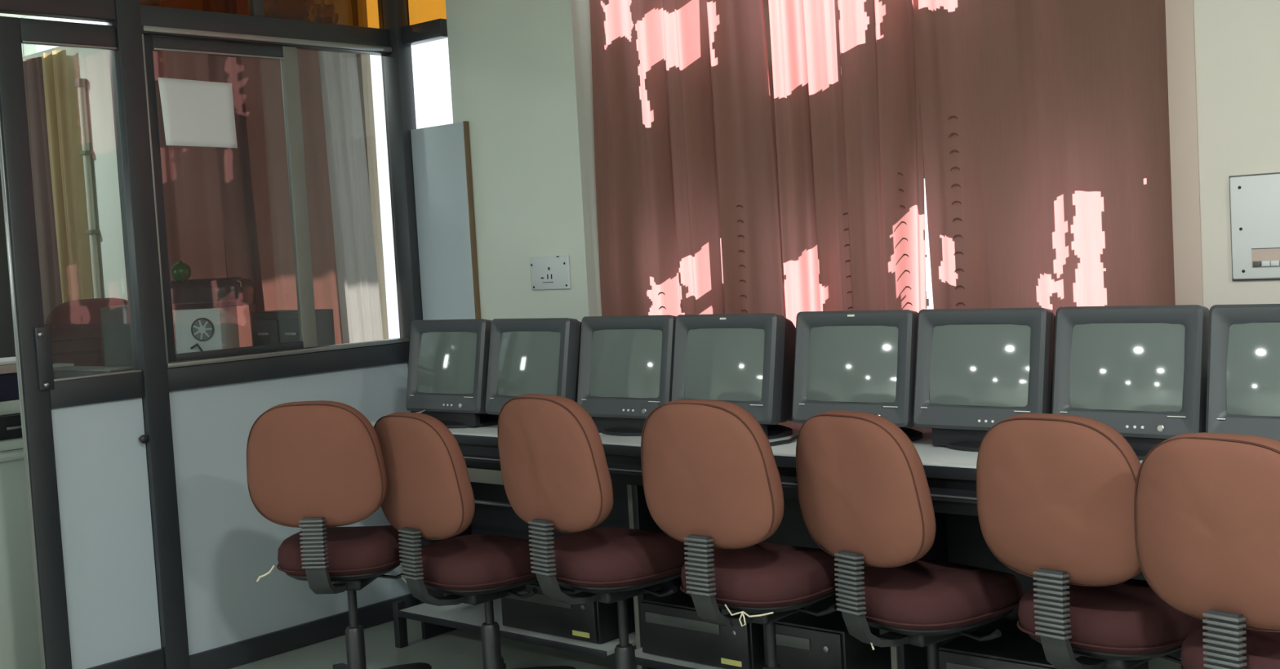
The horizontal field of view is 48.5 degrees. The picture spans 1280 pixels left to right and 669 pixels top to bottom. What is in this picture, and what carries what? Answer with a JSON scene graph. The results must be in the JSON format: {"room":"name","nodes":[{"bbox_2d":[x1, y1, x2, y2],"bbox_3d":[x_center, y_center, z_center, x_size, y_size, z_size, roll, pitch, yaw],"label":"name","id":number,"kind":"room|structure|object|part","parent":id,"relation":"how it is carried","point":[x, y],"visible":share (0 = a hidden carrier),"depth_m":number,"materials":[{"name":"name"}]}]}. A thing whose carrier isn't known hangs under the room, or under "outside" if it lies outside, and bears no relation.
{"room":"computer lab","nodes":[
{"label":"computer lab","id":0,"kind":"room"},
{"bbox_2d":[0,0,422,668],"bbox_3d":[-1.679,-0.269,4.404,0.215,2.800,2.430,0,5,41],"label":"wall","id":1,"kind":"structure","parent":0,"point":[212,545],"depth_m":4.70,"materials":[{"name":"metal"}]},
{"bbox_2d":[0,16,164,668],"bbox_3d":[-1.692,0.095,4.306,0.062,2.068,0.381,0,5,41],"label":"door","id":2,"kind":"structure","parent":1,"relation":"in","point":[85,439],"depth_m":4.28,"materials":[{"name":"metal"}]},
{"bbox_3d":[-1.763,0.070,4.202,0.012,0.187,0.045,0,5,41],"label":"lock plate","id":3,"kind":"part","parent":2,"relation":"part of","materials":[{"name":"metal"}]},
{"bbox_3d":[-1.730,-0.906,4.284,0.040,0.066,0.300,0,5,41],"label":"rail","id":4,"kind":"part","parent":2,"relation":"part of","materials":[{"name":"metal"}]},
{"bbox_3d":[-1.670,0.169,4.348,0.040,0.080,0.300,0,5,41],"label":"rail","id":5,"kind":"part","parent":2,"relation":"part of","materials":[{"name":"metal"}]},
{"bbox_3d":[-1.646,0.608,4.375,0.016,0.801,0.300,0,5,41],"label":"laminate panel","id":6,"kind":"part","parent":2,"relation":"part of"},
{"bbox_3d":[-1.619,1.065,4.401,0.040,0.115,0.300,0,5,41],"label":"rail","id":7,"kind":"part","parent":2,"relation":"part of","materials":[{"name":"metal"}]},
{"bbox_3d":[-1.555,0.327,4.444,0.032,0.028,0.028,0,5,41],"label":"knob","id":8,"kind":"part","parent":2,"relation":"part of","materials":[{"name":"black plastic"}]},
{"bbox_3d":[-1.571,-0.279,4.469,0.070,2.800,0.080,0,5,41],"label":"post","id":9,"kind":"part","parent":1,"relation":"part of","materials":[{"name":"metal"}]},
{"bbox_2d":[157,77,237,147],"bbox_3d":[-1.423,-0.712,4.579,0.010,0.217,0.272,0,4,40],"label":"notice sheet","id":10,"kind":"object","parent":1,"relation":"attached to","point":[201,113],"visible":1,"depth_m":4.58,"materials":[{"name":"paper"}]},
{"bbox_3d":[-1.386,-0.942,4.670,0.020,0.040,0.487,0,5,41],"label":"sash rail","id":11,"kind":"part","parent":1,"relation":"part of","materials":[{"name":"metal"}]},
{"bbox_3d":[-1.330,0.055,4.729,0.020,0.024,0.487,0,5,41],"label":"sash rail","id":12,"kind":"part","parent":1,"relation":"part of","materials":[{"name":"metal"}]},
{"bbox_3d":[-1.280,-1.394,4.804,0.005,0.650,0.987,0,5,41],"label":"transom glass","id":13,"kind":"part","parent":1,"relation":"part of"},
{"bbox_3d":[-1.257,-1.026,4.824,0.058,0.088,0.987,0,5,41],"label":"head rail","id":14,"kind":"part","parent":1,"relation":"part of","materials":[{"name":"metal"}]},
{"bbox_3d":[-1.195,0.104,4.893,0.054,0.073,0.987,0,5,41],"label":"sill rail","id":15,"kind":"part","parent":1,"relation":"part of","materials":[{"name":"metal"}]},
{"bbox_3d":[-1.168,0.568,4.920,0.016,0.857,0.987,0,5,41],"label":"laminate panel","id":16,"kind":"part","parent":1,"relation":"part of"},
{"bbox_3d":[-1.142,1.034,4.948,0.045,0.078,0.987,0,5,41],"label":"rail","id":17,"kind":"part","parent":1,"relation":"part of","materials":[{"name":"metal"}]},
{"bbox_3d":[-0.857,-0.366,5.248,0.095,2.800,0.068,0,5,41],"label":"post","id":18,"kind":"part","parent":1,"relation":"part of","materials":[{"name":"metal"}]},
{"bbox_3d":[-1.686,-1.696,5.784,1.840,0.019,0.020,0,5,41],"label":"curtain rod","id":19,"kind":"object","parent":1,"relation":"attached to","visible":0},
{"bbox_2d":[152,49,226,353],"bbox_3d":[-2.004,-0.747,6.198,0.794,1.855,0.057,0,5,43],"label":"curtain","id":20,"kind":"object","parent":19,"relation":"hanging from","point":[190,180],"visible":0.16,"depth_m":6.15,"materials":[{"name":"fabric"}]},
{"bbox_2d":[206,53,265,346],"bbox_3d":[-1.667,-0.743,5.808,0.332,1.855,0.055,0,5,41],"label":"curtain","id":21,"kind":"object","parent":19,"relation":"hanging from","point":[233,166],"visible":0.48,"depth_m":5.82,"materials":[{"name":"fabric"}]},
{"bbox_2d":[240,48,342,344],"bbox_3d":[-1.385,-0.750,5.659,0.711,1.855,0.050,0,5,41],"label":"curtain","id":22,"kind":"object","parent":19,"relation":"hanging from","point":[261,77],"visible":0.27,"depth_m":5.74,"materials":[{"name":"fabric"}]},
{"bbox_2d":[318,50,383,343],"bbox_3d":[-1.112,-0.746,5.340,0.322,1.855,0.031,0,5,41],"label":"curtain","id":23,"kind":"object","parent":19,"relation":"hanging from","point":[351,208],"visible":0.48,"depth_m":5.34,"materials":[{"name":"fabric"}]},
{"bbox_2d":[230,617,637,668],"bbox_3d":[-2.982,1.567,-0.748,14.500,0.100,12.700,0,5,41],"label":"floor","id":24,"kind":"structure","parent":0,"point":[458,648],"depth_m":4.73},
{"bbox_2d":[0,170,15,357],"bbox_3d":[-2.914,0.008,5.800,0.876,2.180,0.450,0,5,41],"label":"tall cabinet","id":25,"kind":"object","parent":24,"relation":"on","point":[7,348],"visible":0.02,"depth_m":5.62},
{"bbox_2d":[0,436,41,668],"bbox_3d":[-2.482,0.771,4.549,0.660,0.800,1.200,0,5,41],"label":"base cabinet","id":26,"kind":"object","parent":24,"relation":"on","point":[20,646],"depth_m":4.61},
{"bbox_2d":[0,413,22,439],"bbox_3d":[-2.142,0.301,4.733,0.310,0.075,0.280,0,5,41],"label":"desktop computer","id":27,"kind":"object","parent":26,"relation":"on","point":[11,424],"visible":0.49,"depth_m":4.62,"materials":[{"name":"plastic"}]},
{"bbox_2d":[0,356,20,415],"bbox_3d":[-2.154,0.175,4.736,0.270,0.175,0.270,0,5,41],"label":"monitor","id":28,"kind":"object","parent":27,"relation":"on","point":[9,389],"visible":0.46,"depth_m":4.65,"materials":[{"name":"plastic"}]},
{"bbox_3d":[-2.029,0.303,4.634,0.009,0.010,0.080,0,5,41],"label":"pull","id":29,"kind":"part","parent":27,"relation":"part of","materials":[{"name":"metal"}]},
{"bbox_2d":[0,448,24,462],"bbox_3d":[-2.502,0.422,4.528,0.660,0.030,1.200,0,5,41],"label":"countertop","id":30,"kind":"structure","parent":26,"relation":"on","point":[17,454],"depth_m":4.58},
{"bbox_2d":[44,297,128,365],"bbox_3d":[-2.281,0.457,6.085,0.604,1.219,0.626,-5,4,-24],"label":"chair","id":31,"kind":"object","parent":24,"relation":"on","point":[74,325],"visible":0.07,"depth_m":6.22,"materials":[{"name":"red fabric"}]},
{"bbox_2d":[251,308,335,346],"bbox_3d":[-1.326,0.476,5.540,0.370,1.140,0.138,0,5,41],"label":"base cabinet","id":32,"kind":"object","parent":24,"relation":"on","point":[271,326],"visible":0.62,"depth_m":5.44,"materials":[{"name":"metal"}]},
{"bbox_3d":[-1.463,-0.002,5.522,0.070,0.010,0.010,0,5,41],"label":"handle","id":33,"kind":"part","parent":32,"relation":"part of","materials":[{"name":"metal"}]},
{"bbox_3d":[-1.431,0.471,5.557,0.170,1.060,0.007,0,5,41],"label":"door","id":34,"kind":"part","parent":32,"relation":"part of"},
{"bbox_3d":[-1.296,0.470,5.438,0.170,1.060,0.007,0,5,41],"label":"door","id":35,"kind":"part","parent":32,"relation":"part of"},
{"bbox_3d":[-1.328,-0.003,5.403,0.070,0.010,0.010,0,5,41],"label":"handle","id":36,"kind":"part","parent":32,"relation":"part of","materials":[{"name":"metal"}]},
{"bbox_2d":[246,400,431,668],"bbox_3d":[-0.855,0.635,4.127,0.537,0.937,0.523,-3,3,8],"label":"office chair","id":37,"kind":"object","parent":24,"relation":"on","point":[317,467],"visible":0.97,"depth_m":3.89,"materials":[{"name":"red fabric"}]},
{"bbox_3d":[-0.899,0.356,3.914,0.391,0.352,0.116,-3,3,8],"label":"backrest","id":38,"kind":"part","parent":37,"relation":"part of","materials":[{"name":"orange fabric"}]},
{"bbox_3d":[-0.852,0.615,4.150,0.364,0.097,0.410,-3,3,8],"label":"seat","id":39,"kind":"part","parent":37,"relation":"part of","materials":[{"name":"red fabric"}]},
{"bbox_3d":[-0.892,1.017,4.300,0.048,0.036,0.220,-5,4,-26],"label":"leg","id":40,"kind":"part","parent":37,"relation":"part of","materials":[{"name":"black plastic"}]},
{"bbox_3d":[-0.726,0.698,4.158,0.140,0.038,0.018,-3,3,8],"label":"lever","id":41,"kind":"part","parent":37,"relation":"part of","materials":[{"name":"black plastic"}]},
{"bbox_3d":[-0.730,1.010,4.272,0.220,0.036,0.048,-7,5,-44],"label":"leg","id":42,"kind":"part","parent":37,"relation":"part of","materials":[{"name":"black plastic"}]},
{"bbox_2d":[373,412,576,668],"bbox_3d":[-0.448,0.639,4.088,0.518,0.888,0.535,0,5,44],"label":"office chair","id":43,"kind":"object","parent":24,"relation":"on","point":[429,495],"visible":0.91,"depth_m":3.91,"materials":[{"name":"red fabric"}]},
{"bbox_3d":[-0.617,0.389,3.932,0.391,0.351,0.118,0,5,44],"label":"backrest","id":44,"kind":"part","parent":43,"relation":"part of","materials":[{"name":"orange fabric"}]},
{"bbox_3d":[-0.446,0.644,4.107,0.364,0.097,0.410,0,5,44],"label":"seat","id":45,"kind":"part","parent":43,"relation":"part of","materials":[{"name":"red fabric"}]},
{"bbox_3d":[-0.432,0.993,4.268,0.048,0.036,0.220,-3,3,-2],"label":"leg","id":46,"kind":"part","parent":43,"relation":"part of","materials":[{"name":"black plastic"}]},
{"bbox_3d":[-0.342,0.732,4.043,0.140,0.038,0.018,0,5,44],"label":"lever","id":47,"kind":"part","parent":43,"relation":"part of","materials":[{"name":"black plastic"}]},
{"bbox_3d":[-0.295,0.991,4.177,0.220,0.036,0.048,-4,4,-20],"label":"leg","id":48,"kind":"part","parent":43,"relation":"part of","materials":[{"name":"black plastic"}]},
{"bbox_2d":[370,421,643,668],"bbox_3d":[-0.385,0.664,4.573,1.016,0.775,0.547,0,5,41],"label":"table","id":49,"kind":"object","parent":24,"relation":"on","point":[494,514],"visible":0.24,"depth_m":4.59,"materials":[{"name":"wood"}]},
{"bbox_3d":[-0.815,0.984,4.827,0.028,0.155,0.035,0,5,41],"label":"leg","id":50,"kind":"part","parent":49,"relation":"part of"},
{"bbox_3d":[-0.677,0.672,4.996,0.018,0.741,0.280,0,5,41],"label":"panel","id":51,"kind":"part","parent":49,"relation":"part of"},
{"bbox_2d":[405,319,498,427],"bbox_3d":[-0.530,0.112,4.591,0.342,0.337,0.345,0,4,39],"label":"monitor","id":52,"kind":"object","parent":49,"relation":"on","point":[449,358],"visible":0.84,"depth_m":4.47,"materials":[{"name":"plastic"}]},
{"bbox_2d":[462,453,500,463],"bbox_3d":[-0.451,0.361,4.498,0.916,0.014,0.397,0,5,41],"label":"keyboard tray","id":53,"kind":"object","parent":49,"relation":"on","point":[469,458],"depth_m":4.28,"materials":[{"name":"metal"}]},
{"bbox_3d":[-0.558,0.428,4.377,0.916,0.043,0.010,0,5,41],"label":"drawer","id":54,"kind":"part","parent":49,"relation":"part of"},
{"bbox_2d":[400,597,635,655],"bbox_3d":[-0.330,0.923,4.635,0.956,0.015,0.385,0,5,41],"label":"shelf","id":55,"kind":"object","parent":49,"relation":"attached to","point":[463,615],"depth_m":4.59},
{"bbox_2d":[485,317,581,414],"bbox_3d":[-0.247,0.111,4.343,0.342,0.337,0.345,0,5,42],"label":"monitor","id":56,"kind":"object","parent":49,"relation":"on","point":[541,356],"visible":0.48,"depth_m":4.22,"materials":[{"name":"plastic"}]},
{"bbox_3d":[-0.238,0.558,4.741,0.976,0.450,0.015,0,5,41],"label":"panel","id":57,"kind":"part","parent":49,"relation":"part of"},
{"bbox_2d":[501,580,635,644],"bbox_3d":[-0.184,0.835,4.483,0.420,0.160,0.326,0,5,41],"label":"desktop computer","id":58,"kind":"object","parent":49,"relation":"on","point":[596,621],"visible":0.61,"depth_m":4.33,"materials":[{"name":"black plastic"}]},
{"bbox_3d":[-0.317,0.813,4.384,0.290,0.030,0.006,0,5,41],"label":"drive door","id":59,"kind":"part","parent":58,"relation":"part of","materials":[{"name":"grey plastic"}]},
{"bbox_3d":[-0.284,0.848,4.368,0.408,0.150,0.012,0,5,41],"label":"panel","id":60,"kind":"part","parent":58,"relation":"part of","materials":[{"name":"black plastic"}]},
{"bbox_3d":[0.072,0.669,4.337,0.018,0.741,0.280,0,5,41],"label":"panel","id":61,"kind":"part","parent":49,"relation":"part of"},
{"bbox_2d":[497,393,688,668],"bbox_3d":[-0.057,0.605,3.787,0.557,0.948,0.526,-6,5,-43],"label":"office chair","id":62,"kind":"object","parent":24,"relation":"on","point":[556,476],"visible":0.95,"depth_m":3.60,"materials":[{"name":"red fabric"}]},
{"bbox_3d":[-0.235,0.326,3.621,0.116,0.351,0.391,-6,5,-43],"label":"backrest","id":63,"kind":"part","parent":62,"relation":"part of","materials":[{"name":"orange fabric"}]},
{"bbox_3d":[-0.056,0.581,3.793,0.410,0.097,0.364,-6,5,-43],"label":"seat","id":64,"kind":"part","parent":62,"relation":"part of","materials":[{"name":"red fabric"}]},
{"bbox_3d":[0.046,0.669,3.725,0.018,0.038,0.140,-6,5,-43],"label":"lever","id":65,"kind":"part","parent":62,"relation":"part of","materials":[{"name":"black plastic"}]},
{"bbox_2d":[640,399,838,668],"bbox_3d":[0.327,0.603,3.511,0.513,0.942,0.555,0,5,41],"label":"office chair","id":66,"kind":"object","parent":24,"relation":"on","point":[711,477],"visible":0.97,"depth_m":3.33,"materials":[{"name":"red fabric"}]},
{"bbox_3d":[0.153,0.326,3.346,0.391,0.351,0.115,0,5,41],"label":"backrest","id":67,"kind":"part","parent":66,"relation":"part of","materials":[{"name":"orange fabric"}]},
{"bbox_3d":[0.317,0.581,3.531,0.364,0.097,0.410,0,5,41],"label":"seat","id":68,"kind":"part","parent":66,"relation":"part of","materials":[{"name":"red fabric"}]},
{"bbox_3d":[0.424,0.669,3.472,0.140,0.038,0.018,0,5,41],"label":"lever","id":69,"kind":"part","parent":66,"relation":"part of","materials":[{"name":"black plastic"}]},
{"bbox_2d":[600,420,932,668],"bbox_3d":[0.331,0.661,3.944,0.881,0.775,0.547,0,5,41],"label":"table","id":70,"kind":"object","parent":24,"relation":"on","point":[622,453],"visible":0.04,"depth_m":3.99,"materials":[{"name":"wood"}]},
{"bbox_2d":[577,315,676,435],"bbox_3d":[0.039,0.106,4.161,0.342,0.337,0.345,0,4,39],"label":"monitor","id":71,"kind":"object","parent":70,"relation":"on","point":[626,362],"visible":0.75,"depth_m":4.05,"materials":[{"name":"plastic"}]},
{"bbox_3d":[0.089,0.669,4.322,0.018,0.741,0.280,0,5,41],"label":"panel","id":72,"kind":"part","parent":70,"relation":"part of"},
{"bbox_2d":[635,646,727,668],"bbox_3d":[0.386,0.920,4.006,0.821,0.015,0.385,0,5,41],"label":"shelf","id":73,"kind":"object","parent":70,"relation":"attached to","point":[642,658],"depth_m":4.04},
{"bbox_2d":[640,586,764,668],"bbox_3d":[0.252,0.833,4.100,0.400,0.160,0.326,0,5,41],"label":"desktop computer","id":74,"kind":"object","parent":70,"relation":"on","point":[672,626],"visible":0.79,"depth_m":3.98,"materials":[{"name":"black plastic"}]},
{"bbox_3d":[0.118,0.812,4.001,0.270,0.030,0.006,0,5,41],"label":"drive door","id":75,"kind":"part","parent":74,"relation":"part of","materials":[{"name":"grey plastic"}]},
{"bbox_2d":[607,465,797,488],"bbox_3d":[0.264,0.358,3.870,0.781,0.014,0.397,0,5,41],"label":"keyboard tray","id":76,"kind":"object","parent":70,"relation":"on","point":[788,479],"depth_m":3.87,"materials":[{"name":"metal"}]},
{"bbox_2d":[671,312,795,439],"bbox_3d":[0.310,0.104,3.939,0.342,0.337,0.345,0,4,40],"label":"monitor","id":77,"kind":"object","parent":70,"relation":"on","point":[746,361],"visible":0.63,"depth_m":3.80,"materials":[{"name":"plastic"}]},
{"bbox_2d":[769,434,798,445],"bbox_3d":[0.356,0.272,3.702,0.274,0.024,0.056,-5,4,-31],"label":"cable","id":78,"kind":"object","parent":70,"relation":"on","point":[785,441],"visible":0.22,"depth_m":3.68,"materials":[{"name":"black plastic"}]},
{"bbox_3d":[0.478,0.555,4.112,0.841,0.450,0.015,0,5,41],"label":"panel","id":79,"kind":"part","parent":70,"relation":"part of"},
{"bbox_2d":[763,594,891,668],"bbox_3d":[0.530,0.832,3.856,0.260,0.160,0.326,0,5,41],"label":"desktop computer","id":80,"kind":"object","parent":70,"relation":"on","point":[804,640],"visible":0.65,"depth_m":3.73,"materials":[{"name":"black plastic"}]},
{"bbox_3d":[0.396,0.811,3.757,0.130,0.030,0.006,0,5,41],"label":"drive door","id":81,"kind":"part","parent":80,"relation":"part of","materials":[{"name":"grey plastic"}]},
{"bbox_3d":[0.429,0.845,3.741,0.248,0.150,0.012,0,5,41],"label":"panel","id":82,"kind":"part","parent":80,"relation":"part of","materials":[{"name":"black plastic"}]},
{"bbox_2d":[791,309,923,440],"bbox_3d":[0.624,0.098,3.736,0.342,0.337,0.345,0,4,39],"label":"monitor","id":83,"kind":"object","parent":70,"relation":"on","point":[864,361],"visible":0.59,"depth_m":3.62,"materials":[{"name":"plastic"}]},
{"bbox_3d":[0.737,0.667,3.753,0.018,0.741,0.280,0,5,41],"label":"panel","id":84,"kind":"part","parent":70,"relation":"part of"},
{"bbox_2d":[795,409,1023,668],"bbox_3d":[0.671,0.609,3.367,0.522,0.908,0.538,-6,4,-37],"label":"office chair","id":85,"kind":"object","parent":24,"relation":"on","point":[864,496],"visible":0.98,"depth_m":3.20,"materials":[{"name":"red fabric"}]},
{"bbox_3d":[0.496,0.347,3.232,0.115,0.352,0.391,-6,4,-37],"label":"backrest","id":86,"kind":"part","parent":85,"relation":"part of","materials":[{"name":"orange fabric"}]},
{"bbox_3d":[0.690,0.603,3.382,0.410,0.097,0.364,-6,4,-37],"label":"seat","id":87,"kind":"part","parent":85,"relation":"part of","materials":[{"name":"red fabric"}]},
{"bbox_3d":[0.782,0.693,3.303,0.018,0.038,0.140,-6,4,-37],"label":"lever","id":88,"kind":"part","parent":85,"relation":"part of","materials":[{"name":"black plastic"}]},
{"bbox_2d":[897,431,1181,668],"bbox_3d":[0.986,0.659,3.368,0.856,0.775,0.547,0,5,41],"label":"table","id":89,"kind":"object","parent":24,"relation":"on","point":[950,473],"visible":0.02,"depth_m":3.65,"materials":[{"name":"laminate"}]},
{"bbox_3d":[0.754,0.667,3.738,0.018,0.741,0.280,0,5,41],"label":"panel","id":90,"kind":"part","parent":89,"relation":"part of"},
{"bbox_2d":[929,490,977,503],"bbox_3d":[0.919,0.356,3.293,0.756,0.014,0.397,0,5,41],"label":"keyboard tray","id":91,"kind":"object","parent":89,"relation":"on","point":[937,496],"depth_m":3.23,"materials":[{"name":"metal"}]},
{"bbox_2d":[912,306,1055,451],"bbox_3d":[0.900,0.096,3.503,0.342,0.337,0.345,0,5,42],"label":"monitor","id":92,"kind":"object","parent":89,"relation":"on","point":[976,369],"visible":0.75,"depth_m":3.40,"materials":[{"name":"plastic"}]},
{"bbox_2d":[938,617,1148,668],"bbox_3d":[0.980,0.831,3.459,0.400,0.160,0.326,0,5,41],"label":"desktop computer","id":93,"kind":"object","parent":89,"relation":"on","point":[1015,648],"visible":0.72,"depth_m":3.43,"materials":[{"name":"black plastic"}]},
{"bbox_3d":[0.847,0.809,3.361,0.270,0.030,0.006,0,5,41],"label":"drive door","id":94,"kind":"part","parent":93,"relation":"part of","materials":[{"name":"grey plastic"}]},
{"bbox_3d":[0.880,0.843,3.345,0.388,0.150,0.012,0,5,41],"label":"panel","id":95,"kind":"part","parent":93,"relation":"part of","materials":[{"name":"black plastic"}]},
{"bbox_3d":[1.133,0.552,3.536,0.816,0.450,0.015,0,5,41],"label":"panel","id":96,"kind":"part","parent":89,"relation":"part of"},
{"bbox_2d":[1051,304,1209,459],"bbox_3d":[1.175,0.095,3.269,0.342,0.337,0.345,0,5,43],"label":"monitor","id":97,"kind":"object","parent":89,"relation":"on","point":[1140,371],"visible":0.69,"depth_m":3.15,"materials":[{"name":"plastic"}]},
{"bbox_2d":[976,413,1204,668],"bbox_3d":[1.033,0.601,3.092,0.554,0.917,0.525,-6,5,-42],"label":"office chair","id":98,"kind":"object","parent":24,"relation":"on","point":[1055,492],"visible":0.9,"depth_m":2.90,"materials":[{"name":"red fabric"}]},
{"bbox_3d":[0.860,0.336,2.923,0.115,0.351,0.391,-6,5,-43],"label":"backrest","id":99,"kind":"part","parent":98,"relation":"part of","materials":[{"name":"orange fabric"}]},
{"bbox_3d":[1.040,0.592,3.091,0.410,0.097,0.364,-6,5,-43],"label":"seat","id":100,"kind":"part","parent":98,"relation":"part of","materials":[{"name":"red fabric"}]},
{"bbox_3d":[1.141,0.680,3.022,0.018,0.038,0.140,-6,5,-43],"label":"lever","id":101,"kind":"part","parent":98,"relation":"part of","materials":[{"name":"black plastic"}]},
{"bbox_2d":[1133,431,1279,668],"bbox_3d":[1.245,0.613,2.709,0.556,0.914,0.524,-6,4,-39],"label":"office chair","id":102,"kind":"object","parent":24,"relation":"on","point":[1206,505],"visible":1,"depth_m":2.53,"materials":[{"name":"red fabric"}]},
{"bbox_3d":[1.254,0.606,2.707,0.410,0.097,0.364,-6,4,-39],"label":"seat","id":103,"kind":"part","parent":102,"relation":"part of","materials":[{"name":"red fabric"}]},
{"bbox_3d":[-1.863,0.695,5.573,1.460,0.760,0.440,0,5,41],"label":"table","id":104,"kind":"object","parent":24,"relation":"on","visible":0},
{"bbox_2d":[52,362,74,367],"bbox_3d":[-2.437,0.223,5.905,0.140,0.203,0.121,0,5,41],"label":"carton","id":105,"kind":"object","parent":104,"relation":"on","point":[58,364],"visible":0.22,"depth_m":5.87,"materials":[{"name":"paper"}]},
{"bbox_2d":[53,365,133,378],"bbox_3d":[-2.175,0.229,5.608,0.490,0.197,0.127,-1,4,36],"label":"tabletop","id":106,"kind":"object","parent":104,"relation":"on","point":[64,371],"visible":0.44,"depth_m":5.55,"materials":[{"name":"metal"}]},
{"bbox_3d":[-2.180,0.135,5.602,0.490,0.007,0.127,-1,4,36],"label":"lid","id":107,"kind":"part","parent":106,"relation":"part of","materials":[{"name":"metal"}]},
{"bbox_2d":[98,304,133,365],"bbox_3d":[-2.126,0.089,6.000,0.204,0.425,0.222,-3,3,1],"label":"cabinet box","id":108,"kind":"object","parent":104,"relation":"on","point":[114,321],"visible":0.37,"depth_m":5.89,"materials":[{"name":"grey plastic"}]},
{"bbox_2d":[173,306,239,353],"bbox_3d":[-1.706,0.099,5.608,0.186,0.405,0.226,-3,3,3],"label":"computer","id":109,"kind":"object","parent":104,"relation":"on","point":[202,329],"visible":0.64,"depth_m":5.51,"materials":[{"name":"white plastic"}]},
{"bbox_3d":[-1.698,0.160,5.508,0.087,0.255,0.020,-3,3,11],"label":"power cord","id":110,"kind":"part","parent":109,"relation":"part of","materials":[{"name":"black plastic"}]},
{"bbox_2d":[170,276,255,309],"bbox_3d":[-1.705,-0.165,5.624,0.342,0.114,0.236,-3,3,3],"label":"printer","id":111,"kind":"object","parent":109,"relation":"on","point":[228,291],"visible":0.77,"depth_m":5.53,"materials":[{"name":"grey plastic"}]},
{"bbox_2d":[170,260,191,281],"bbox_3d":[-1.780,-0.245,5.504,0.076,0.082,0.076,0,5,41],"label":"ball","id":112,"kind":"object","parent":111,"relation":"on","point":[180,271],"visible":1,"depth_m":5.48,"materials":[{"name":"green plastic"}]},
{"bbox_3d":[-1.719,-0.217,5.625,0.230,0.008,0.170,-3,3,3],"label":"lid","id":113,"kind":"part","parent":111,"relation":"part of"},
{"bbox_3d":[1.630,0.656,2.802,0.851,0.775,0.547,0,5,41],"label":"table","id":114,"kind":"object","parent":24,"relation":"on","visible":0},
{"bbox_2d":[1205,303,1279,440],"bbox_3d":[1.431,0.095,3.024,0.342,0.337,0.345,0,5,41],"label":"monitor","id":115,"kind":"object","parent":114,"relation":"on","point":[1243,388],"visible":0.73,"depth_m":2.98,"materials":[{"name":"plastic"}]},
{"bbox_2d":[0,0,1279,668],"bbox_3d":[1.002,-0.384,3.792,14.500,2.800,0.280,0,5,41],"label":"wall","id":116,"kind":"structure","parent":0,"point":[521,75],"depth_m":4.85,"materials":[{"name":"paint"}]},
{"bbox_2d":[22,57,62,323],"bbox_3d":[-2.975,-0.505,7.054,0.262,1.700,0.054,0,5,41],"label":"curtain","id":117,"kind":"object","parent":116,"relation":"hanging from","point":[51,285],"visible":0.38,"depth_m":7.00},
{"bbox_2d":[41,49,84,302],"bbox_3d":[-2.782,-0.505,6.865,0.246,1.700,0.072,0,5,41],"label":"curtain","id":118,"kind":"object","parent":116,"relation":"hanging from","point":[55,78],"visible":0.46,"depth_m":6.81,"materials":[{"name":"fabric"}]},
{"bbox_2d":[73,78,102,297],"bbox_3d":[-2.602,-0.237,6.796,0.060,1.955,0.044,0,5,41],"label":"pipe","id":119,"kind":"object","parent":116,"relation":"attached to","point":[79,83],"visible":0.7,"depth_m":6.76,"materials":[{"name":"paint"}]},
{"bbox_2d":[355,53,388,338],"bbox_3d":[-1.340,-0.789,5.899,2.102,1.820,0.060,0,5,41],"label":"window","id":120,"kind":"structure","parent":116,"relation":"in","point":[363,61],"depth_m":5.67,"materials":[{"name":"white glass"}]},
{"bbox_3d":[-0.769,-1.089,5.118,0.212,0.063,0.050,0,5,41],"label":"transom rail","id":121,"kind":"part","parent":116,"relation":"part of","materials":[{"name":"metal"}]},
{"bbox_3d":[-0.784,-1.442,5.103,0.212,0.645,0.005,0,5,41],"label":"transom glass","id":122,"kind":"part","parent":116,"relation":"part of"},
{"bbox_3d":[-0.675,0.139,5.159,0.290,1.783,0.018,0,5,41],"label":"laminate panel","id":123,"kind":"part","parent":116,"relation":"part of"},
{"bbox_2d":[529,255,570,289],"bbox_3d":[-0.304,-0.208,4.805,0.182,0.112,0.012,0,5,41],"label":"wall socket","id":124,"kind":"object","parent":116,"relation":"attached to","point":[547,273],"visible":1,"depth_m":4.80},
{"bbox_2d":[763,0,928,308],"bbox_3d":[0.657,-0.707,4.154,1.978,1.680,0.060,0,5,41],"label":"window","id":125,"kind":"structure","parent":116,"relation":"in","point":[766,6],"depth_m":4.38,"materials":[{"name":"white glass"}]},
{"bbox_2d":[1164,0,1203,306],"bbox_3d":[1.298,-0.376,3.382,0.066,2.800,0.006,0,5,41],"label":"trim","id":126,"kind":"structure","parent":116,"relation":"attached to","point":[1180,16],"depth_m":3.38,"materials":[{"name":"paint"}]},
{"bbox_2d":[1229,172,1279,280],"bbox_3d":[1.509,-0.247,3.202,0.349,0.245,0.020,0,5,41],"label":"electrical panel","id":127,"kind":"object","parent":116,"relation":"attached to","point":[1254,198],"visible":1,"depth_m":3.27,"materials":[{"name":"grey plastic"}]},
{"bbox_3d":[0.507,-1.496,3.986,1.974,0.024,0.024,0,5,41],"label":"curtain rod","id":128,"kind":"object","parent":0,"visible":0},
{"bbox_2d":[589,0,786,317],"bbox_3d":[0.115,-0.665,4.422,0.795,1.614,0.102,0,5,41],"label":"window curtain","id":129,"kind":"object","parent":128,"relation":"hanging from","point":[688,211],"visible":0.8,"depth_m":4.39,"materials":[{"name":"fabric"}]},
{"bbox_2d":[768,0,926,327],"bbox_3d":[0.576,-0.668,4.032,0.525,1.614,0.095,0,5,43],"label":"window curtain","id":130,"kind":"object","parent":128,"relation":"hanging from","point":[851,163],"visible":0.8,"depth_m":4.02,"materials":[{"name":"fabric"}]},
{"bbox_2d":[913,0,1175,314],"bbox_3d":[1.007,-0.667,3.619,0.738,1.614,0.050,0,5,42],"label":"window curtain","id":131,"kind":"object","parent":128,"relation":"hanging from","point":[1045,123],"visible":0.75,"depth_m":3.61,"materials":[{"name":"fabric"}]}
]}

